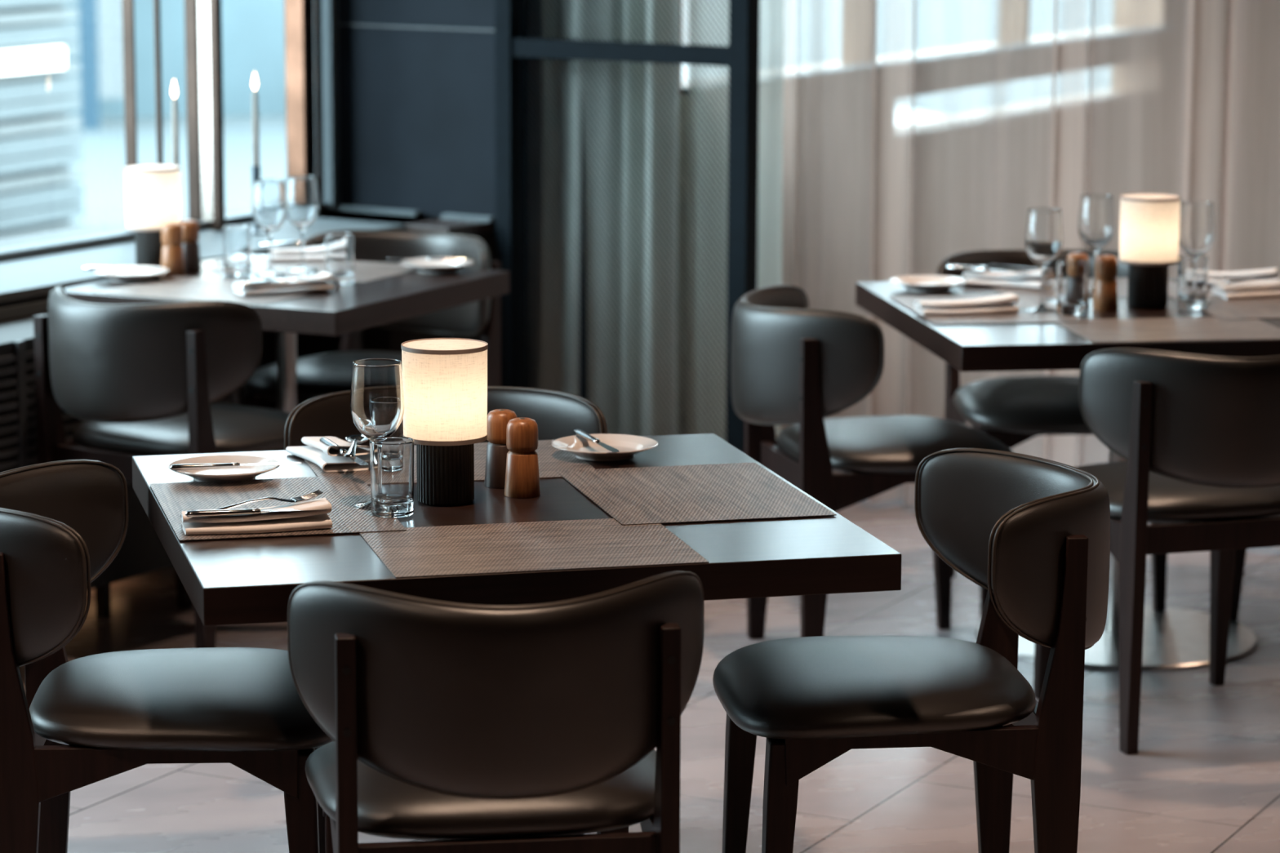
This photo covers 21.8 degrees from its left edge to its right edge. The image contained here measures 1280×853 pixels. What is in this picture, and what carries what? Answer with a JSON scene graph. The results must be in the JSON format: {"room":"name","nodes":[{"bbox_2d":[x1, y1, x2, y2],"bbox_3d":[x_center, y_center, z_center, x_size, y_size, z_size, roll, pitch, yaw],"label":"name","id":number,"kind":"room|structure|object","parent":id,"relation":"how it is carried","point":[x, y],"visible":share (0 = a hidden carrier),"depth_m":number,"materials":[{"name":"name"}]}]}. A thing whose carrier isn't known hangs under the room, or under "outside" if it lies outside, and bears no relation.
{"room":"restaurant dining room","nodes":[
{"label":"restaurant dining room","id":0,"kind":"room"},
{"bbox_2d":[0,201,277,409],"bbox_3d":[-3.441,-0.658,5.181,0.300,3.000,10.460,6,11,29],"label":"wall","id":1,"kind":"structure","parent":0,"point":[268,355],"depth_m":8.99,"materials":[{"name":"white paint"}]},
{"bbox_2d":[0,299,48,320],"bbox_3d":[-3.052,0.203,4.929,0.070,0.028,10.160,6,11,29],"label":"trim","id":2,"kind":"structure","parent":1,"relation":"attached to","point":[39,307],"depth_m":7.69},
{"bbox_2d":[0,293,49,307],"bbox_3d":[-3.211,0.167,5.014,0.405,0.014,10.160,6,11,29],"label":"trim","id":3,"kind":"structure","parent":1,"relation":"attached to","point":[45,296],"depth_m":7.71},
{"bbox_2d":[0,0,340,262],"bbox_3d":[-1.974,-1.272,7.311,0.132,2.005,4.540,6,11,29],"label":"window","id":4,"kind":"structure","parent":1,"relation":"in","point":[311,26],"depth_m":8.88,"materials":[{"name":"black metal"}]},
{"bbox_2d":[0,209,439,302],"bbox_3d":[-3.204,0.150,5.008,0.420,0.022,10.160,6,11,29],"label":"sill","id":5,"kind":"structure","parent":1,"relation":"attached to","point":[35,276],"depth_m":8.29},
{"bbox_2d":[250,165,267,235],"bbox_3d":[-1.015,-0.601,8.809,0.084,0.180,0.084,-2,10,-14],"label":"candlestick","id":6,"kind":"object","parent":5,"relation":"on","point":[256,230],"visible":0.55,"depth_m":8.79,"materials":[{"name":"grey metal"}]},
{"bbox_2d":[252,72,259,165],"bbox_3d":[-1.014,-0.812,8.773,0.019,0.247,0.019,-2,10,-14],"label":"candle","id":7,"kind":"object","parent":6,"relation":"on","point":[255,149],"visible":1,"depth_m":8.77,"materials":[{"name":"beige wax"}]},
{"bbox_3d":[-1.185,-0.551,8.514,0.084,0.180,0.084,-2,10,-14],"label":"candlestick","id":8,"kind":"object","parent":5,"relation":"on","visible":0},
{"bbox_2d":[171,80,179,165],"bbox_3d":[-1.184,-0.761,8.477,0.019,0.247,0.019,-2,10,-14],"label":"candle","id":9,"kind":"object","parent":8,"relation":"on","point":[175,161],"visible":0.84,"depth_m":8.47,"materials":[{"name":"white wax"}]},
{"bbox_2d":[337,0,527,387],"bbox_3d":[-0.604,-1.345,9.219,0.620,3.000,0.120,7,12,33],"label":"wall","id":10,"kind":"structure","parent":0,"point":[416,106],"depth_m":9.23,"materials":[{"name":"paint"}]},
{"bbox_2d":[337,22,494,31],"bbox_3d":[-0.639,-1.105,9.207,0.620,0.006,0.006,7,12,33],"label":"trim","id":11,"kind":"structure","parent":10,"relation":"attached to","point":[339,24],"depth_m":9.19,"materials":[{"name":"grey metal"}]},
{"bbox_2d":[578,88,587,399],"bbox_3d":[-0.545,-1.378,9.407,1.100,3.000,0.319,6,11,30],"label":"wall","id":12,"kind":"structure","parent":0,"point":[582,206],"depth_m":9.17,"materials":[{"name":"grey fabric"}]},
{"bbox_2d":[526,0,679,435],"bbox_3d":[-0.118,-1.242,9.027,0.520,2.835,0.116,6,12,32],"label":"drape","id":13,"kind":"object","parent":12,"relation":"hanging from","point":[528,2],"visible":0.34,"depth_m":9.13,"materials":[{"name":"grey fabric"}]},
{"bbox_2d":[18,498,1279,852],"bbox_3d":[-0.565,0.721,6.213,13.386,0.050,17.196,-2,10,-14],"label":"floor","id":14,"kind":"structure","parent":0,"point":[1203,776],"depth_m":6.44,"materials":[{"name":"tile"}]},
{"bbox_2d":[0,312,239,617],"bbox_3d":[-1.982,0.224,6.917,0.622,0.680,3.020,6,11,29],"label":"wall","id":15,"kind":"structure","parent":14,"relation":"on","point":[141,552],"depth_m":7.40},
{"bbox_2d":[0,351,231,484],"bbox_3d":[-1.713,0.116,6.756,0.008,0.351,2.940,6,11,29],"label":"grille","id":16,"kind":"object","parent":15,"relation":"attached to","point":[18,416],"depth_m":7.34,"materials":[{"name":"black metal"}]},
{"bbox_2d":[33,285,290,648],"bbox_3d":[-1.021,0.085,7.390,0.564,0.800,0.604,6,11,31],"label":"dining chair","id":17,"kind":"object","parent":14,"relation":"on","point":[144,379],"visible":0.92,"depth_m":7.11,"materials":[{"name":"black leather"}]},
{"bbox_2d":[0,459,333,852],"bbox_3d":[-0.749,0.483,5.093,0.604,0.800,0.564,0,10,-3],"label":"dining chair","id":18,"kind":"object","parent":14,"relation":"on","point":[77,723],"visible":0.88,"depth_m":4.88,"materials":[{"name":"black leather"}]},
{"bbox_2d":[49,253,509,412],"bbox_3d":[-0.833,0.027,7.876,0.760,0.750,0.810,5,11,25],"label":"dining table","id":19,"kind":"object","parent":14,"relation":"on","point":[357,305],"visible":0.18,"depth_m":7.63,"materials":[{"name":"wood"}]},
{"bbox_2d":[93,265,169,282],"bbox_3d":[-1.194,-0.356,7.815,0.178,0.022,0.178,-2,10,-14],"label":"plate","id":20,"kind":"object","parent":19,"relation":"on","point":[130,275],"visible":0.99,"depth_m":7.81,"materials":[{"name":"white ceramic"}]},
{"bbox_2d":[82,266,170,270],"bbox_3d":[-1.204,-0.370,7.804,0.210,0.010,0.016,1,10,6],"label":"butter knife","id":21,"kind":"object","parent":20,"relation":"on","point":[85,268],"visible":1,"depth_m":7.80,"materials":[{"name":"metal"}]},
{"bbox_2d":[124,164,180,266],"bbox_3d":[-1.169,-0.501,8.000,0.133,0.246,0.133,-3,10,-19],"label":"table lamp","id":22,"kind":"object","parent":19,"relation":"on","point":[152,191],"visible":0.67,"depth_m":7.94,"materials":[{"name":"fabric"}]},
{"bbox_2d":[160,222,185,275],"bbox_3d":[-1.111,-0.422,7.908,0.057,0.123,0.057,-6,11,-31],"label":"pepper mill","id":23,"kind":"object","parent":19,"relation":"on","point":[172,256],"visible":0.97,"depth_m":7.89,"materials":[{"name":"brown wood"}]},
{"bbox_2d":[178,219,201,271],"bbox_3d":[-1.081,-0.434,7.976,0.057,0.123,0.057,4,10,18],"label":"pepper mill","id":24,"kind":"object","parent":19,"relation":"on","point":[190,228],"visible":0.84,"depth_m":7.96,"materials":[{"name":"brown wood"}]},
{"bbox_2d":[93,275,339,305],"bbox_3d":[-0.969,-0.313,7.634,0.452,0.001,0.336,5,11,25],"label":"placemat","id":25,"kind":"object","parent":19,"relation":"on","point":[180,287],"visible":0.82,"depth_m":7.61,"materials":[{"name":"beige plastic"}]},
{"bbox_2d":[232,272,333,295],"bbox_3d":[-0.812,-0.327,7.592,0.221,0.037,0.098,-5,11,-26],"label":"napkin","id":26,"kind":"object","parent":25,"relation":"on","point":[291,287],"visible":0.88,"depth_m":7.57,"materials":[{"name":"white fabric"}]},
{"bbox_2d":[239,271,320,288],"bbox_3d":[-0.819,-0.334,7.569,0.202,0.025,0.026,-6,12,-33],"label":"fork","id":27,"kind":"object","parent":26,"relation":"on","point":[313,273],"visible":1,"depth_m":7.59,"materials":[{"name":"metal"}]},
{"bbox_2d":[240,279,328,286],"bbox_3d":[-0.803,-0.327,7.541,0.210,0.010,0.016,-5,11,-26],"label":"butter knife","id":28,"kind":"object","parent":26,"relation":"on","point":[263,282],"visible":1,"depth_m":7.52,"materials":[{"name":"metal"}]},
{"bbox_2d":[222,225,251,275],"bbox_3d":[-0.955,-0.417,7.891,0.067,0.114,0.067,2,10,10],"label":"tumbler","id":29,"kind":"object","parent":19,"relation":"on","point":[236,238],"visible":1,"depth_m":7.87,"materials":[{"name":"clear glass"}]},
{"bbox_2d":[202,257,417,282],"bbox_3d":[-0.773,-0.381,8.033,0.451,0.001,0.336,5,11,25],"label":"placemat","id":30,"kind":"object","parent":19,"relation":"on","point":[364,271],"visible":0.62,"depth_m":8.03,"materials":[{"name":"fabric"}]},
{"bbox_2d":[252,178,287,277],"bbox_3d":[-0.875,-0.469,7.876,0.083,0.225,0.083,-2,10,-14],"label":"wine glass","id":31,"kind":"object","parent":30,"relation":"on","point":[269,202],"visible":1,"depth_m":7.84,"materials":[{"name":"clear glass"}]},
{"bbox_2d":[267,245,325,261],"bbox_3d":[-0.812,-0.435,8.201,0.208,0.044,0.108,0,10,-4],"label":"napkin","id":32,"kind":"object","parent":30,"relation":"on","point":[313,253],"visible":0.59,"depth_m":8.18,"materials":[{"name":"white fabric"}]},
{"bbox_2d":[259,240,324,245],"bbox_3d":[-0.836,-0.451,8.208,0.203,0.014,0.026,-1,10,-6],"label":"fork","id":33,"kind":"object","parent":32,"relation":"on","point":[291,241],"visible":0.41,"depth_m":8.20,"materials":[{"name":"metal"}]},
{"bbox_2d":[285,175,319,272],"bbox_3d":[-0.807,-0.484,7.963,0.083,0.225,0.083,-2,10,-14],"label":"wine glass","id":34,"kind":"object","parent":30,"relation":"on","point":[302,191],"visible":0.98,"depth_m":7.92,"materials":[{"name":"clear glass"}]},
{"bbox_2d":[324,232,354,284],"bbox_3d":[-0.698,-0.390,7.736,0.067,0.114,0.067,-7,12,-38],"label":"tumbler","id":35,"kind":"object","parent":19,"relation":"on","point":[340,246],"visible":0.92,"depth_m":7.71,"materials":[{"name":"clear glass"}]},
{"bbox_2d":[400,257,474,273],"bbox_3d":[-0.486,-0.385,7.988,0.178,0.022,0.178,-2,10,-14],"label":"plate","id":36,"kind":"object","parent":19,"relation":"on","point":[420,265],"visible":0.96,"depth_m":7.97,"materials":[{"name":"white ceramic"}]},
{"bbox_2d":[386,257,473,262],"bbox_3d":[-0.504,-0.402,7.992,0.210,0.010,0.016,1,10,6],"label":"butter knife","id":37,"kind":"object","parent":36,"relation":"on","point":[456,260],"visible":1,"depth_m":7.98,"materials":[{"name":"metal"}]},
{"bbox_2d":[243,229,501,409],"bbox_3d":[-0.650,-0.062,8.250,0.564,0.800,0.604,6,11,31],"label":"dining chair","id":38,"kind":"object","parent":14,"relation":"on","point":[319,375],"visible":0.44,"depth_m":8.29,"materials":[{"name":"black leather"}]},
{"bbox_2d":[296,229,495,404],"bbox_3d":[-0.687,-0.199,9.275,0.560,0.720,0.200,7,12,33],"label":"wall base","id":39,"kind":"structure","parent":14,"relation":"on","point":[374,338],"depth_m":9.17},
{"bbox_2d":[335,204,422,216],"bbox_3d":[-0.733,-0.606,9.335,0.280,0.012,0.033,7,12,33],"label":"trim","id":40,"kind":"structure","parent":39,"relation":"attached to","point":[341,207],"depth_m":9.32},
{"bbox_2d":[317,209,495,235],"bbox_3d":[-0.708,-0.566,9.214,0.600,0.025,0.220,7,12,33],"label":"ledge","id":41,"kind":"object","parent":39,"relation":"on","point":[449,226],"visible":0.52,"depth_m":9.10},
{"bbox_2d":[440,213,495,222],"bbox_3d":[-0.472,-0.576,9.167,0.165,0.012,0.033,7,12,33],"label":"trim","id":42,"kind":"structure","parent":39,"relation":"attached to","point":[446,215],"depth_m":9.15,"materials":[{"name":"grey metal"}]},
{"bbox_2d":[287,570,704,852],"bbox_3d":[-0.202,0.570,4.598,0.564,0.800,0.604,-1,10,-8],"label":"dining chair","id":43,"kind":"object","parent":14,"relation":"on","point":[460,727],"visible":1,"depth_m":4.32,"materials":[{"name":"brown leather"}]},
{"bbox_2d":[132,433,902,626],"bbox_3d":[-0.236,0.486,5.230,1.004,0.750,1.035,-2,10,-14],"label":"dining table","id":44,"kind":"object","parent":14,"relation":"on","point":[241,580],"visible":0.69,"depth_m":4.79,"materials":[{"name":"wood"}]},
{"bbox_2d":[168,454,279,482],"bbox_3d":[-0.667,0.072,5.345,0.178,0.022,0.178,-2,10,-14],"label":"plate","id":45,"kind":"object","parent":44,"relation":"on","point":[243,473],"visible":0.92,"depth_m":5.37,"materials":[{"name":"white ceramic"}]},
{"bbox_2d":[169,462,302,470],"bbox_3d":[-0.644,0.062,5.312,0.210,0.010,0.016,-2,10,-12],"label":"butter knife","id":46,"kind":"object","parent":45,"relation":"on","point":[182,466],"visible":1,"depth_m":5.30,"materials":[{"name":"metal"}]},
{"bbox_2d":[149,475,406,541],"bbox_3d":[-0.562,0.123,5.109,0.336,0.001,0.451,-2,10,-14],"label":"placemat","id":47,"kind":"object","parent":44,"relation":"on","point":[343,492],"visible":0.7,"depth_m":5.17,"materials":[{"name":"brown fabric"}]},
{"bbox_2d":[180,497,332,534],"bbox_3d":[-0.569,0.131,4.942,0.221,0.037,0.098,-2,10,-14],"label":"napkin","id":48,"kind":"object","parent":47,"relation":"on","point":[283,521],"visible":0.88,"depth_m":4.92,"materials":[{"name":"white fabric"}]},
{"bbox_2d":[185,508,327,517],"bbox_3d":[-0.565,0.125,4.911,0.210,0.010,0.016,-2,10,-13],"label":"butter knife","id":49,"kind":"object","parent":48,"relation":"on","point":[194,513],"visible":1,"depth_m":4.90,"materials":[{"name":"metal"}]},
{"bbox_2d":[210,489,323,510],"bbox_3d":[-0.569,0.115,4.941,0.202,0.025,0.026,-4,11,-23],"label":"fork","id":50,"kind":"object","parent":48,"relation":"on","point":[304,498],"visible":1,"depth_m":4.95,"materials":[{"name":"metal"}]},
{"bbox_2d":[350,358,404,510],"bbox_3d":[-0.402,0.012,5.096,0.083,0.225,0.083,-2,10,-14],"label":"wine glass","id":51,"kind":"object","parent":47,"relation":"on","point":[377,406],"visible":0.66,"depth_m":5.06,"materials":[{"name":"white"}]},
{"bbox_2d":[369,435,413,517],"bbox_3d":[-0.375,0.077,5.040,0.067,0.114,0.067,2,10,10],"label":"tumbler","id":52,"kind":"object","parent":47,"relation":"on","point":[391,457],"visible":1,"depth_m":5.01,"materials":[{"name":"clear glass"}]},
{"bbox_2d":[400,337,488,506],"bbox_3d":[-0.301,-0.006,5.147,0.133,0.246,0.133,-3,10,-19],"label":"table lamp","id":53,"kind":"object","parent":44,"relation":"on","point":[445,380],"visible":0.95,"depth_m":5.10,"materials":[{"name":"fabric"}]},
{"bbox_2d":[303,440,595,485],"bbox_3d":[-0.319,0.059,5.489,0.451,0.001,0.336,-2,10,-13],"label":"placemat","id":54,"kind":"object","parent":44,"relation":"on","point":[551,460],"visible":0.27,"depth_m":5.47,"materials":[{"name":"brown fabric"}]},
{"bbox_2d":[285,436,370,472],"bbox_3d":[-0.504,0.035,5.492,0.108,0.044,0.208,-4,11,-22],"label":"napkin","id":55,"kind":"object","parent":54,"relation":"on","point":[329,460],"visible":0.82,"depth_m":5.46,"materials":[{"name":"white fabric"}]},
{"bbox_2d":[319,437,368,465],"bbox_3d":[-0.478,0.040,5.371,0.015,0.013,0.210,-4,11,-24],"label":"butter knife","id":56,"kind":"object","parent":55,"relation":"on","point":[324,441],"visible":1,"depth_m":5.38,"materials":[{"name":"metal"}]},
{"bbox_2d":[344,434,368,457],"bbox_3d":[-0.465,0.031,5.417,0.040,0.015,0.193,0,10,0],"label":"fork","id":57,"kind":"object","parent":55,"relation":"on","point":[356,439],"visible":0.95,"depth_m":5.45,"materials":[{"name":"metal"}]},
{"bbox_2d":[369,417,403,462],"bbox_3d":[-0.406,0.014,5.401,0.067,0.114,0.067,-7,12,-38],"label":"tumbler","id":58,"kind":"object","parent":54,"relation":"on","point":[399,432],"visible":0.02,"depth_m":5.37,"materials":[{"name":"clear glass"}]},
{"bbox_2d":[484,408,516,488],"bbox_3d":[-0.219,0.034,5.284,0.057,0.123,0.057,0,10,2],"label":"pepper mill","id":59,"kind":"object","parent":44,"relation":"on","point":[498,420],"visible":0.73,"depth_m":5.26,"materials":[{"name":"brown wood"}]},
{"bbox_2d":[504,417,540,498],"bbox_3d":[-0.184,0.047,5.206,0.057,0.123,0.057,-6,11,-31],"label":"pepper mill","id":60,"kind":"object","parent":44,"relation":"on","point":[522,473],"visible":1,"depth_m":5.19,"materials":[{"name":"brown wood"}]},
{"bbox_2d":[359,518,708,577],"bbox_3d":[-0.161,0.173,4.832,0.451,0.001,0.336,-2,10,-14],"label":"placemat","id":61,"kind":"object","parent":44,"relation":"on","point":[603,543],"visible":1,"depth_m":4.81,"materials":[{"name":"brown fabric"}]},
{"bbox_2d":[551,433,657,461],"bbox_3d":[-0.059,0.038,5.547,0.178,0.022,0.178,-2,10,-14],"label":"plate","id":62,"kind":"object","parent":44,"relation":"on","point":[628,446],"visible":0.94,"depth_m":5.57,"materials":[{"name":"white ceramic"}]},
{"bbox_2d":[573,428,619,452],"bbox_3d":[-0.073,0.025,5.530,0.016,0.010,0.210,-3,10,-20],"label":"butter knife","id":63,"kind":"object","parent":62,"relation":"on","point":[578,432],"visible":1,"depth_m":5.54,"materials":[{"name":"metal"}]},
{"bbox_2d":[555,462,836,525],"bbox_3d":[0.081,0.104,5.233,0.336,0.001,0.451,-2,10,-14],"label":"placemat","id":64,"kind":"object","parent":44,"relation":"on","point":[639,495],"visible":1,"depth_m":5.21,"materials":[{"name":"brown fabric"}]},
{"bbox_2d":[494,0,759,453],"bbox_3d":[-0.041,-1.220,8.795,0.803,2.900,0.060,7,12,33],"label":"glass partition","id":65,"kind":"object","parent":14,"relation":"on","point":[741,55],"visible":0.85,"depth_m":8.89,"materials":[{"name":"glass"}]},
{"bbox_2d":[730,284,1013,639],"bbox_3d":[0.495,0.111,7.273,0.604,0.800,0.564,-2,10,-14],"label":"dining chair","id":66,"kind":"object","parent":14,"relation":"on","point":[792,362],"visible":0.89,"depth_m":7.05,"materials":[{"name":"black leather"}]},
{"bbox_2d":[712,448,1110,852],"bbox_3d":[0.425,0.468,5.202,0.604,0.800,0.564,-1,10,-7],"label":"dining chair","id":67,"kind":"object","parent":14,"relation":"on","point":[1033,532],"visible":1,"depth_m":5.01,"materials":[{"name":"black leather"}]},
{"bbox_2d":[936,248,1167,617],"bbox_3d":[0.984,0.002,7.913,0.564,0.800,0.604,-1,10,-5],"label":"dining chair","id":68,"kind":"object","parent":14,"relation":"on","point":[1012,411],"visible":0.33,"depth_m":7.73,"materials":[{"name":"black leather"}]},
{"bbox_2d":[855,276,1279,671],"bbox_3d":[1.077,0.106,7.457,1.000,0.750,1.040,-1,10,-8],"label":"dining table","id":69,"kind":"object","parent":14,"relation":"on","point":[1174,637],"visible":0.42,"depth_m":7.25,"materials":[{"name":"wood"}]},
{"bbox_2d":[889,275,967,292],"bbox_3d":[0.666,-0.328,7.691,0.178,0.022,0.178,-2,10,-14],"label":"plate","id":70,"kind":"object","parent":69,"relation":"on","point":[922,283],"visible":1,"depth_m":7.72,"materials":[{"name":"white ceramic"}]},
{"bbox_2d":[888,293,1087,324],"bbox_3d":[0.763,-0.260,7.351,0.336,0.001,0.451,-1,10,-8],"label":"placemat","id":71,"kind":"object","parent":69,"relation":"on","point":[1025,301],"visible":0.7,"depth_m":7.24,"materials":[{"name":"beige plastic"}]},
{"bbox_2d":[913,293,1018,315],"bbox_3d":[0.716,-0.270,7.291,0.221,0.037,0.098,-2,10,-12],"label":"napkin","id":72,"kind":"object","parent":71,"relation":"on","point":[1001,304],"visible":1,"depth_m":7.26,"materials":[{"name":"white fabric"}]},
{"bbox_2d":[1024,207,1062,313],"bbox_3d":[0.885,-0.364,7.301,0.083,0.225,0.083,-2,10,-14],"label":"wine glass","id":73,"kind":"object","parent":71,"relation":"on","point":[1043,240],"visible":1,"depth_m":7.26,"materials":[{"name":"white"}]},
{"bbox_2d":[1056,259,1088,315],"bbox_3d":[0.943,-0.303,7.269,0.067,0.114,0.067,2,10,10],"label":"tumbler","id":74,"kind":"object","parent":71,"relation":"on","point":[1072,274],"visible":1,"depth_m":7.24,"materials":[{"name":"clear glass"}]},
{"bbox_2d":[1066,252,1089,308],"bbox_3d":[0.970,-0.325,7.387,0.057,0.123,0.057,4,10,18],"label":"pepper mill","id":75,"kind":"object","parent":69,"relation":"on","point":[1074,255],"visible":0.3,"depth_m":7.37,"materials":[{"name":"brown wood"}]},
{"bbox_2d":[988,277,1177,298],"bbox_3d":[1.044,-0.322,7.724,0.451,0.001,0.336,-1,10,-8],"label":"placemat","id":76,"kind":"object","parent":69,"relation":"on","point":[1051,292],"visible":0.32,"depth_m":7.69,"materials":[{"name":"brown fabric"}]},
{"bbox_2d":[963,268,1053,288],"bbox_3d":[0.856,-0.353,7.759,0.209,0.044,0.108,5,11,26],"label":"napkin","id":77,"kind":"object","parent":76,"relation":"on","point":[1032,279],"visible":0.91,"depth_m":7.74,"materials":[{"name":"white fabric"}]},
{"bbox_2d":[946,264,1028,272],"bbox_3d":[0.808,-0.365,7.746,0.210,0.010,0.016,6,11,31],"label":"butter knife","id":78,"kind":"object","parent":77,"relation":"on","point":[950,267],"visible":1,"depth_m":7.76,"materials":[{"name":"metal"}]},
{"bbox_2d":[960,264,1040,270],"bbox_3d":[0.845,-0.371,7.779,0.193,0.015,0.040,3,10,16],"label":"spoon","id":79,"kind":"object","parent":77,"relation":"on","point":[978,266],"visible":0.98,"depth_m":7.78,"materials":[{"name":"metal"}]},
{"bbox_2d":[960,265,986,267],"bbox_3d":[0.782,-0.371,7.798,0.062,0.009,0.040,3,10,16],"label":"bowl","id":80,"kind":"object","parent":79,"relation":"on","point":[979,266],"depth_m":7.81,"materials":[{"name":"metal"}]},
{"bbox_2d":[1078,194,1115,296],"bbox_3d":[1.040,-0.414,7.593,0.083,0.225,0.083,-2,10,-14],"label":"wine glass","id":81,"kind":"object","parent":76,"relation":"on","point":[1096,219],"visible":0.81,"depth_m":7.55,"materials":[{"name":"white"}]},
{"bbox_2d":[1092,254,1118,311],"bbox_3d":[1.029,-0.318,7.347,0.057,0.123,0.057,-6,11,-31],"label":"pepper mill","id":82,"kind":"object","parent":69,"relation":"on","point":[1105,291],"visible":1,"depth_m":7.33,"materials":[{"name":"brown wood"}]},
{"bbox_2d":[1119,192,1181,308],"bbox_3d":[1.131,-0.390,7.400,0.133,0.246,0.133,-3,10,-19],"label":"table lamp","id":83,"kind":"object","parent":69,"relation":"on","point":[1149,223],"visible":1,"depth_m":7.35,"materials":[{"name":"fabric"}]},
{"bbox_2d":[1054,316,1279,342],"bbox_3d":[1.133,-0.206,7.059,0.451,0.001,0.336,-1,10,-8],"label":"placemat","id":84,"kind":"object","parent":69,"relation":"on","point":[1201,328],"visible":1,"depth_m":7.04,"materials":[{"name":"beige plastic"}]},
{"bbox_2d":[1177,254,1208,309],"bbox_3d":[1.222,-0.319,7.367,0.067,0.114,0.067,2,10,10],"label":"tumbler","id":85,"kind":"object","parent":69,"relation":"on","point":[1193,269],"visible":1,"depth_m":7.34,"materials":[{"name":"clear glass"}]},
{"bbox_2d":[1168,291,1279,319],"bbox_3d":[1.391,-0.273,7.443,0.336,0.001,0.451,-1,10,-8],"label":"placemat","id":86,"kind":"object","parent":69,"relation":"on","point":[1260,308],"visible":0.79,"depth_m":7.38,"materials":[{"name":"brown fabric"}]},
{"bbox_2d":[1176,200,1214,303],"bbox_3d":[1.243,-0.389,7.449,0.083,0.225,0.083,-2,10,-14],"label":"wine glass","id":87,"kind":"object","parent":86,"relation":"on","point":[1197,218],"visible":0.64,"depth_m":7.41,"materials":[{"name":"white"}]},
{"bbox_2d":[1210,279,1279,298],"bbox_3d":[1.411,-0.321,7.586,0.208,0.044,0.108,-2,10,-14],"label":"napkin","id":88,"kind":"object","parent":86,"relation":"on","point":[1268,288],"visible":1,"depth_m":7.56,"materials":[{"name":"white fabric"}]},
{"bbox_2d":[1225,276,1279,282],"bbox_3d":[1.425,-0.333,7.578,0.203,0.014,0.026,-3,10,-19],"label":"fork","id":89,"kind":"object","parent":88,"relation":"on","point":[1262,277],"visible":1,"depth_m":7.56,"materials":[{"name":"metal"}]},
{"bbox_2d":[1207,267,1277,284],"bbox_3d":[1.383,-0.356,7.803,0.221,0.037,0.098,2,10,11],"label":"napkin","id":90,"kind":"object","parent":69,"relation":"on","point":[1214,277],"visible":0.67,"depth_m":7.77,"materials":[{"name":"white fabric"}]},
{"bbox_2d":[1033,347,1279,755],"bbox_3d":[1.112,0.208,6.723,0.564,0.800,0.604,-3,10,-17],"label":"dining chair","id":91,"kind":"object","parent":14,"relation":"on","point":[1197,436],"visible":0.84,"depth_m":6.47,"materials":[{"name":"black leather"}]},
{"bbox_2d":[1230,548,1247,622],"bbox_3d":[1.649,0.086,7.442,0.604,0.800,0.564,-2,10,-10],"label":"dining chair","id":92,"kind":"object","parent":14,"relation":"on","point":[1240,555],"visible":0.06,"depth_m":7.63,"materials":[{"name":"brown wood"}]},
{"bbox_2d":[678,0,686,95],"bbox_3d":[1.779,-1.875,12.333,0.200,3.000,7.600,5,11,28],"label":"wall","id":93,"kind":"structure","parent":0,"point":[681,2],"depth_m":9.13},
{"bbox_2d":[676,94,688,435],"bbox_3d":[0.260,-0.420,9.505,0.020,1.085,0.780,5,11,28],"label":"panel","id":94,"kind":"object","parent":93,"relation":"attached to","point":[684,96],"depth_m":9.21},
{"bbox_2d":[681,87,688,93],"bbox_3d":[1.010,-1.890,10.757,0.200,1.838,3.900,5,11,28],"label":"window","id":95,"kind":"structure","parent":93,"relation":"in","point":[683,88],"depth_m":9.16,"materials":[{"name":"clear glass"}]},
{"bbox_2d":[681,0,1279,549],"bbox_3d":[1.220,-1.134,8.426,2.670,2.835,0.114,6,12,32],"label":"sheer curtain","id":96,"kind":"object","parent":93,"relation":"hanging from","point":[917,134],"visible":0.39,"depth_m":8.68,"materials":[{"name":"beige fabric"}]},
{"bbox_2d":[687,0,784,440],"bbox_3d":[0.256,-1.213,8.867,0.295,2.835,0.024,7,12,32],"label":"sheer curtain","id":97,"kind":"object","parent":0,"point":[771,11],"visible":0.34,"depth_m":8.96,"materials":[{"name":"grey fabric"}]},
{"label":"outside","id":98,"kind":"structure","parent":0,"visible":0},
{"bbox_2d":[67,115,286,226],"bbox_3d":[-11.652,-6.228,48.752,140.000,0.100,88.000,-2,10,-14],"label":"ground","id":99,"kind":"structure","parent":98,"point":[104,150],"depth_m":23.61,"materials":[{"name":"white"}]},
{"bbox_2d":[0,0,84,239],"bbox_3d":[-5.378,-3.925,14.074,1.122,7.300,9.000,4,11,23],"label":"building","id":100,"kind":"structure","parent":99,"relation":"on","point":[37,196],"depth_m":18.05,"materials":[{"name":"beige"}]},
{"bbox_2d":[78,0,99,129],"bbox_3d":[-4.268,-5.962,25.309,0.130,7.400,0.180,-2,10,-14],"label":"pillar","id":101,"kind":"structure","parent":99,"relation":"on","point":[87,20],"depth_m":25.80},
{"bbox_2d":[96,0,124,98],"bbox_3d":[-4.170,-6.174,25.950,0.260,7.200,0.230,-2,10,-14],"label":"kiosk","id":102,"kind":"object","parent":99,"relation":"on","point":[109,12],"visible":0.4,"depth_m":26.41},
{"bbox_2d":[65,0,285,117],"bbox_3d":[-6.462,-4.747,28.811,12.500,3.800,5.130,-2,10,-14],"label":"glass building","id":103,"kind":"structure","parent":99,"relation":"on","point":[253,31],"depth_m":27.21,"materials":[{"name":"blue glass"}]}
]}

